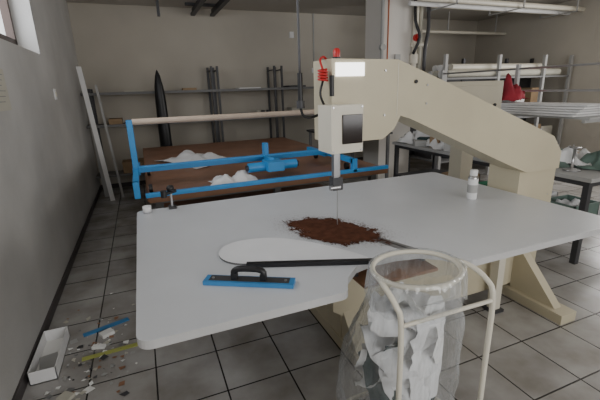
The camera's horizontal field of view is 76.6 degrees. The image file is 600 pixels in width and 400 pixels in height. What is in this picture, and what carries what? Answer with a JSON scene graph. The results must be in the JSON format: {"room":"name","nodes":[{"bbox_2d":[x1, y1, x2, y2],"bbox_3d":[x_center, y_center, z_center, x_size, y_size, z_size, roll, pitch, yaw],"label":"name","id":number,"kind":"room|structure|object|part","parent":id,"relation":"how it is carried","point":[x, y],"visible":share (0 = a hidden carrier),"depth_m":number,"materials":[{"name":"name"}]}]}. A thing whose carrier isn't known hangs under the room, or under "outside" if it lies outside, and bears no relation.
{"room":"textile factory","nodes":[
{"label":"textile factory","id":0,"kind":"room"},
{"bbox_2d":[0,0,99,399],"bbox_3d":[-1.815,-0.369,1.816,0.300,3.000,10.000,-8,17,-21],"label":"wall","id":1,"kind":"structure","parent":0,"point":[49,185],"depth_m":3.13,"materials":[{"name":"paint"}]},
{"bbox_2d":[0,69,11,110],"bbox_3d":[-1.960,-0.722,2.487,0.005,0.270,0.280,-8,17,-21],"label":"notice","id":2,"kind":"object","parent":1,"relation":"attached to","point":[5,105],"visible":1,"depth_m":2.54,"materials":[{"name":"paper"}]},
{"bbox_2d":[0,0,17,44],"bbox_3d":[-2.022,-1.340,1.862,0.070,0.850,3.720,-8,17,-21],"label":"window","id":3,"kind":"structure","parent":1,"relation":"in","point":[10,36],"depth_m":3.48,"materials":[{"name":"glass"}]},
{"bbox_2d":[53,89,57,99],"bbox_3d":[-2.637,-1.142,4.101,0.018,0.110,0.080,-8,17,-21],"label":"light switch","id":4,"kind":"object","parent":1,"relation":"attached to","point":[54,90],"visible":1,"depth_m":4.08,"materials":[{"name":"white plastic"}]},
{"bbox_2d":[12,185,101,399],"bbox_3d":[-1.627,1.013,2.282,0.012,0.075,10.000,-8,17,-21],"label":"baseboard","id":5,"kind":"structure","parent":1,"relation":"attached to","point":[21,387],"depth_m":2.94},
{"bbox_2d":[67,2,477,184],"bbox_3d":[0.282,-2.219,7.919,9.030,3.000,0.200,-8,17,-21],"label":"wall","id":6,"kind":"structure","parent":0,"point":[119,48],"depth_m":6.93,"materials":[{"name":"paint"}]},
{"bbox_2d":[101,157,362,188],"bbox_3d":[0.372,-0.790,8.237,8.418,0.075,0.012,-8,17,-21],"label":"baseboard","id":7,"kind":"structure","parent":6,"relation":"attached to","point":[143,182],"depth_m":6.88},
{"bbox_2d":[289,13,314,72],"bbox_3d":[0.076,-2.635,7.581,0.560,2.000,0.040,-8,17,-21],"label":"cable conduit","id":8,"kind":"object","parent":6,"relation":"attached to","point":[291,34],"visible":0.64,"depth_m":7.47,"materials":[{"name":"grey paint"}]},
{"bbox_2d":[22,157,599,399],"bbox_3d":[2.267,0.535,3.810,9.030,0.100,10.400,-8,17,-21],"label":"floor","id":9,"kind":"structure","parent":0,"point":[292,356],"depth_m":2.44,"materials":[{"name":"tile"}]},
{"bbox_2d":[27,326,69,385],"bbox_3d":[-1.578,0.970,2.403,0.140,0.084,0.440,-8,17,-21],"label":"cardboard tray","id":10,"kind":"object","parent":9,"relation":"on","point":[46,364],"visible":1,"depth_m":2.39,"materials":[{"name":"cardboard"}]},
{"bbox_2d":[33,293,136,399],"bbox_3d":[-1.276,0.974,2.466,0.689,0.024,1.628,-8,17,-21],"label":"scrap","id":11,"kind":"object","parent":9,"relation":"on","point":[68,394],"visible":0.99,"depth_m":2.36,"materials":[{"name":"white paper"}]},
{"bbox_2d":[76,66,114,200],"bbox_3d":[-3.045,-0.942,5.689,0.205,2.000,0.020,-8,17,-21],"label":"leaning board","id":12,"kind":"object","parent":9,"relation":"on","point":[78,68],"visible":1,"depth_m":5.66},
{"bbox_2d":[83,75,108,196],"bbox_3d":[-3.211,-0.960,5.950,0.110,1.900,0.020,-8,17,-21],"label":"leaning board","id":13,"kind":"object","parent":9,"relation":"on","point":[105,189],"visible":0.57,"depth_m":6.07,"materials":[{"name":"grey paint"}]},
{"bbox_2d":[83,317,128,336],"bbox_3d":[-1.387,0.910,2.726,0.300,0.007,0.040,-15,21,-37],"label":"strip","id":14,"kind":"object","parent":9,"relation":"on","point":[91,332],"visible":1,"depth_m":2.71,"materials":[{"name":"blue plastic"}]},
{"bbox_2d":[94,85,123,196],"bbox_3d":[-2.955,-0.879,5.913,0.155,1.750,0.020,-8,17,-21],"label":"leaning board","id":15,"kind":"object","parent":9,"relation":"on","point":[96,87],"visible":1,"depth_m":5.89,"materials":[{"name":"grey paint"}]},
{"bbox_2d":[82,343,137,360],"bbox_3d":[-1.227,0.983,2.464,0.330,0.005,0.035,-9,18,-24],"label":"strip","id":16,"kind":"object","parent":9,"relation":"on","point":[133,344],"visible":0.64,"depth_m":2.46,"materials":[{"name":"yellow plastic"}]},
{"bbox_2d":[80,66,313,178],"bbox_3d":[-1.619,-1.363,6.943,3.970,2.020,0.420,-8,17,-21],"label":"wall shelving","id":17,"kind":"object","parent":9,"relation":"on","point":[213,90],"depth_m":6.70,"materials":[{"name":"grey metal"}]},
{"bbox_2d":[154,70,172,146],"bbox_3d":[-2.279,-1.414,6.295,0.200,1.420,0.208,-8,17,-21],"label":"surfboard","id":18,"kind":"object","parent":17,"relation":"hanging from","point":[164,130],"visible":0.72,"depth_m":6.21,"materials":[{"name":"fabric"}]},
{"bbox_3d":[-1.544,-1.361,6.987,3.500,1.364,0.300,-8,17,-21],"label":"leftovers on the shelf","id":19,"kind":"part","parent":17,"relation":"part of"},
{"bbox_2d":[143,137,387,208],"bbox_3d":[-0.746,-0.174,4.956,2.292,0.800,3.115,-8,17,-21],"label":"table","id":20,"kind":"object","parent":9,"relation":"on","point":[184,178],"visible":0.47,"depth_m":4.07,"materials":[{"name":"brown wood"}]},
{"bbox_2d":[157,150,225,168],"bbox_3d":[-1.217,-0.537,4.620,0.920,0.107,0.728,12,21,40],"label":"crumpled polythene","id":21,"kind":"object","parent":20,"relation":"on","point":[186,155],"visible":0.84,"depth_m":4.54,"materials":[{"name":"white plastic"}]},
{"bbox_2d":[208,170,257,185],"bbox_3d":[-0.600,-0.220,3.472,0.516,0.105,0.316,-13,20,-34],"label":"crumpled polythene","id":22,"kind":"object","parent":20,"relation":"on","point":[242,175],"visible":0.9,"depth_m":3.42,"materials":[{"name":"white plastic"}]},
{"bbox_2d":[126,109,388,198],"bbox_3d":[-0.397,-0.564,3.770,2.390,0.592,1.100,-8,17,-21],"label":"metal frame","id":23,"kind":"object","parent":20,"relation":"on","point":[272,162],"visible":0.83,"depth_m":3.54,"materials":[{"name":"blue metal"}]},
{"bbox_2d":[307,129,392,177],"bbox_3d":[0.792,-0.801,6.400,0.950,1.100,1.200,-8,17,-21],"label":"work table","id":24,"kind":"object","parent":9,"relation":"on","point":[310,131],"visible":0.02,"depth_m":6.09,"materials":[{"name":"metal"}]},
{"bbox_2d":[136,172,599,349],"bbox_3d":[0.355,0.505,2.419,2.470,0.853,1.510,-8,17,-21],"label":"table","id":25,"kind":"object","parent":9,"relation":"on","point":[178,248],"visible":0.84,"depth_m":1.97,"materials":[{"name":"white laminate"}]},
{"bbox_2d":[142,205,150,213],"bbox_3d":[-1.000,0.062,2.486,0.056,0.045,0.056,-8,17,-21],"label":"plastic cup","id":26,"kind":"object","parent":25,"relation":"on","point":[146,208],"visible":1,"depth_m":2.47,"materials":[{"name":"white plastic"}]},
{"bbox_2d":[160,185,176,209],"bbox_3d":[-0.881,-0.022,2.558,0.104,0.159,0.080,-8,17,-21],"label":"clamp","id":27,"kind":"object","parent":25,"relation":"on","point":[170,189],"visible":1,"depth_m":2.54,"materials":[{"name":"metal"}]},
{"bbox_2d":[202,266,295,288],"bbox_3d":[-0.206,0.300,1.528,0.370,0.077,0.060,0,16,8],"label":"float","id":28,"kind":"object","parent":25,"relation":"on","point":[262,281],"visible":1,"depth_m":1.52,"materials":[{"name":"blue plastic"}]},
{"bbox_2d":[219,238,373,267],"bbox_3d":[-0.032,0.238,1.826,0.716,0.019,0.327,-2,16,0],"label":"semicircular template","id":29,"kind":"object","parent":25,"relation":"on","point":[261,252],"visible":0.96,"depth_m":1.77,"materials":[{"name":"grey paint"}]},
{"bbox_2d":[270,213,405,248],"bbox_3d":[0.177,0.156,2.104,0.906,0.003,0.567,7,18,27],"label":"pile","id":30,"kind":"object","parent":25,"relation":"on","point":[327,229],"visible":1,"depth_m":2.06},
{"bbox_2d":[466,169,478,199],"bbox_3d":[1.161,-0.106,2.554,0.066,0.200,0.066,-8,17,-21],"label":"bottle","id":31,"kind":"object","parent":25,"relation":"on","point":[472,187],"visible":1,"depth_m":2.53,"materials":[{"name":"white plastic"}]},
{"bbox_2d":[346,249,495,399],"bbox_3d":[0.449,0.678,1.660,0.545,0.940,0.505,-8,17,-21],"label":"stand","id":32,"kind":"object","parent":9,"relation":"on","point":[383,282],"visible":0.85,"depth_m":1.40,"materials":[{"name":"beige metal"}]},
{"bbox_2d":[336,255,467,399],"bbox_3d":[0.409,0.681,1.617,0.536,0.931,0.456,-8,17,-21],"label":"bag","id":33,"kind":"object","parent":32,"relation":"hanging from","point":[377,255],"visible":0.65,"depth_m":1.55,"materials":[{"name":"clear plastic"}]},
{"bbox_2d":[354,281,445,399],"bbox_3d":[0.417,0.711,1.622,0.390,0.841,0.290,-8,17,-21],"label":"scrap","id":34,"kind":"object","parent":33,"relation":"in","point":[423,342],"visible":0.79,"depth_m":1.50,"materials":[{"name":"white fabric"}]},
{"bbox_2d":[309,48,576,364],"bbox_3d":[0.883,-0.085,2.693,1.920,1.800,1.330,-8,17,-21],"label":"machine","id":35,"kind":"object","parent":9,"relation":"on","point":[371,96],"depth_m":2.33,"materials":[{"name":"beige metal"}]},
{"bbox_3d":[0.121,-0.602,1.948,0.081,0.266,0.153,-4,16,-7],"label":"air hose coil","id":36,"kind":"part","parent":35,"relation":"part of","materials":[{"name":"red plastic"}]},
{"bbox_2d":[448,80,503,180],"bbox_3d":[1.583,-0.351,3.849,0.670,1.620,0.370,-8,17,-21],"label":"tall cabinet","id":37,"kind":"object","parent":9,"relation":"on","point":[460,162],"visible":0.26,"depth_m":3.61,"materials":[{"name":"beige paint"}]},
{"bbox_2d":[408,54,573,174],"bbox_3d":[3.535,-1.594,7.124,3.000,2.050,0.850,-8,17,-21],"label":"rack","id":38,"kind":"object","parent":9,"relation":"on","point":[525,81],"visible":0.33,"depth_m":6.95,"materials":[{"name":"grey metal"}]},
{"bbox_2d":[414,87,551,158],"bbox_3d":[3.552,-1.497,7.160,2.882,1.140,0.597,-8,17,-21],"label":"boxes","id":39,"kind":"object","parent":38,"relation":"in","point":[533,95],"visible":0.06,"depth_m":7.22,"materials":[{"name":"cardboard"}]},
{"bbox_2d":[426,63,560,77],"bbox_3d":[3.501,-2.012,6.999,2.770,0.914,0.769,-8,17,-21],"label":"rolls","id":40,"kind":"object","parent":38,"relation":"in","point":[436,69],"visible":0.46,"depth_m":6.46,"materials":[{"name":"fabric"}]},
{"bbox_2d":[392,62,599,264],"bbox_3d":[2.293,-0.672,4.551,0.830,1.800,2.800,-8,17,-21],"label":"workbench","id":41,"kind":"object","parent":9,"relation":"on","point":[587,178],"visible":0.38,"depth_m":3.87,"materials":[{"name":"grey paint"}]},
{"bbox_2d":[396,128,599,169],"bbox_3d":[2.260,-0.725,4.524,0.821,0.316,2.760,-8,17,-21],"label":"clutter","id":42,"kind":"object","parent":41,"relation":"on","point":[584,159],"depth_m":3.77},
{"bbox_2d":[441,172,599,214],"bbox_3d":[2.323,-0.120,4.268,0.382,0.254,1.700,-8,17,-21],"label":"storage bins","id":43,"kind":"object","parent":41,"relation":"on","point":[570,201],"visible":0.16,"depth_m":3.63,"materials":[{"name":"green plastic"}]},
{"bbox_2d":[501,102,599,116],"bbox_3d":[2.525,-0.987,4.085,0.478,0.106,1.172,-8,17,-21],"label":"boards","id":44,"kind":"object","parent":41,"relation":"on","point":[526,108],"visible":0.72,"depth_m":3.78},
{"bbox_2d":[502,73,530,100],"bbox_3d":[2.379,-1.241,4.437,0.422,0.459,0.473,-8,17,-21],"label":"cloth bundle","id":45,"kind":"object","parent":44,"relation":"on","point":[511,92],"visible":0.48,"depth_m":4.31,"materials":[{"name":"red fabric"}]},
{"bbox_2d":[562,146,581,171],"bbox_3d":[2.512,-0.379,3.491,0.140,0.215,0.140,-8,17,-21],"label":"chrome stand","id":46,"kind":"object","parent":41,"relation":"on","point":[571,169],"visible":1,"depth_m":3.48,"materials":[{"name":"metal"}]},
{"bbox_2d":[65,0,573,20],"bbox_3d":[2.173,-2.463,2.934,9.030,0.150,10.400,-8,17,-21],"label":"ceiling","id":47,"kind":"structure","parent":0,"point":[334,7],"depth_m":6.77,"materials":[{"name":"paint"}]},
{"bbox_2d":[155,0,229,16],"bbox_3d":[-1.103,-2.617,4.580,1.070,0.280,4.300,-8,17,-21],"label":"rail","id":48,"kind":"object","parent":47,"relation":"hanging from","point":[198,4],"depth_m":6.05,"materials":[{"name":"black metal"}]},
{"bbox_2d":[296,0,317,118],"bbox_3d":[0.030,-1.186,1.838,0.141,1.557,0.043,-5,17,-10],"label":"power cable","id":49,"kind":"object","parent":47,"relation":"hanging from","point":[300,103],"visible":0.94,"depth_m":1.98,"materials":[{"name":"plastic"}]},
{"bbox_2d":[363,0,413,178],"bbox_3d":[1.547,-1.901,6.696,0.650,3.000,0.500,-8,17,-21],"label":"wall pillar","id":50,"kind":"structure","parent":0,"point":[400,13],"depth_m":6.32,"materials":[{"name":"paint"}]},
{"bbox_2d":[379,0,430,71],"bbox_3d":[1.722,-2.256,6.279,0.930,2.104,0.220,-8,17,-21],"label":"pipes","id":51,"kind":"object","parent":50,"relation":"attached to","point":[416,44],"visible":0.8,"depth_m":6.20,"materials":[{"name":"grey paint"}]},
{"bbox_2d":[408,0,585,34],"bbox_3d":[3.135,-3.353,6.872,3.600,0.409,1.729,-8,17,-21],"label":"ceiling pipes","id":52,"kind":"object","parent":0,"point":[480,5],"depth_m":6.38,"materials":[{"name":"white metal"}]},
{"bbox_2d":[474,0,599,152],"bbox_3d":[6.232,-1.531,4.926,0.250,3.000,10.000,-8,17,-21],"label":"wall","id":53,"kind":"structure","parent":0,"point":[527,37],"depth_m":7.35,"materials":[{"name":"paint"}]}
]}

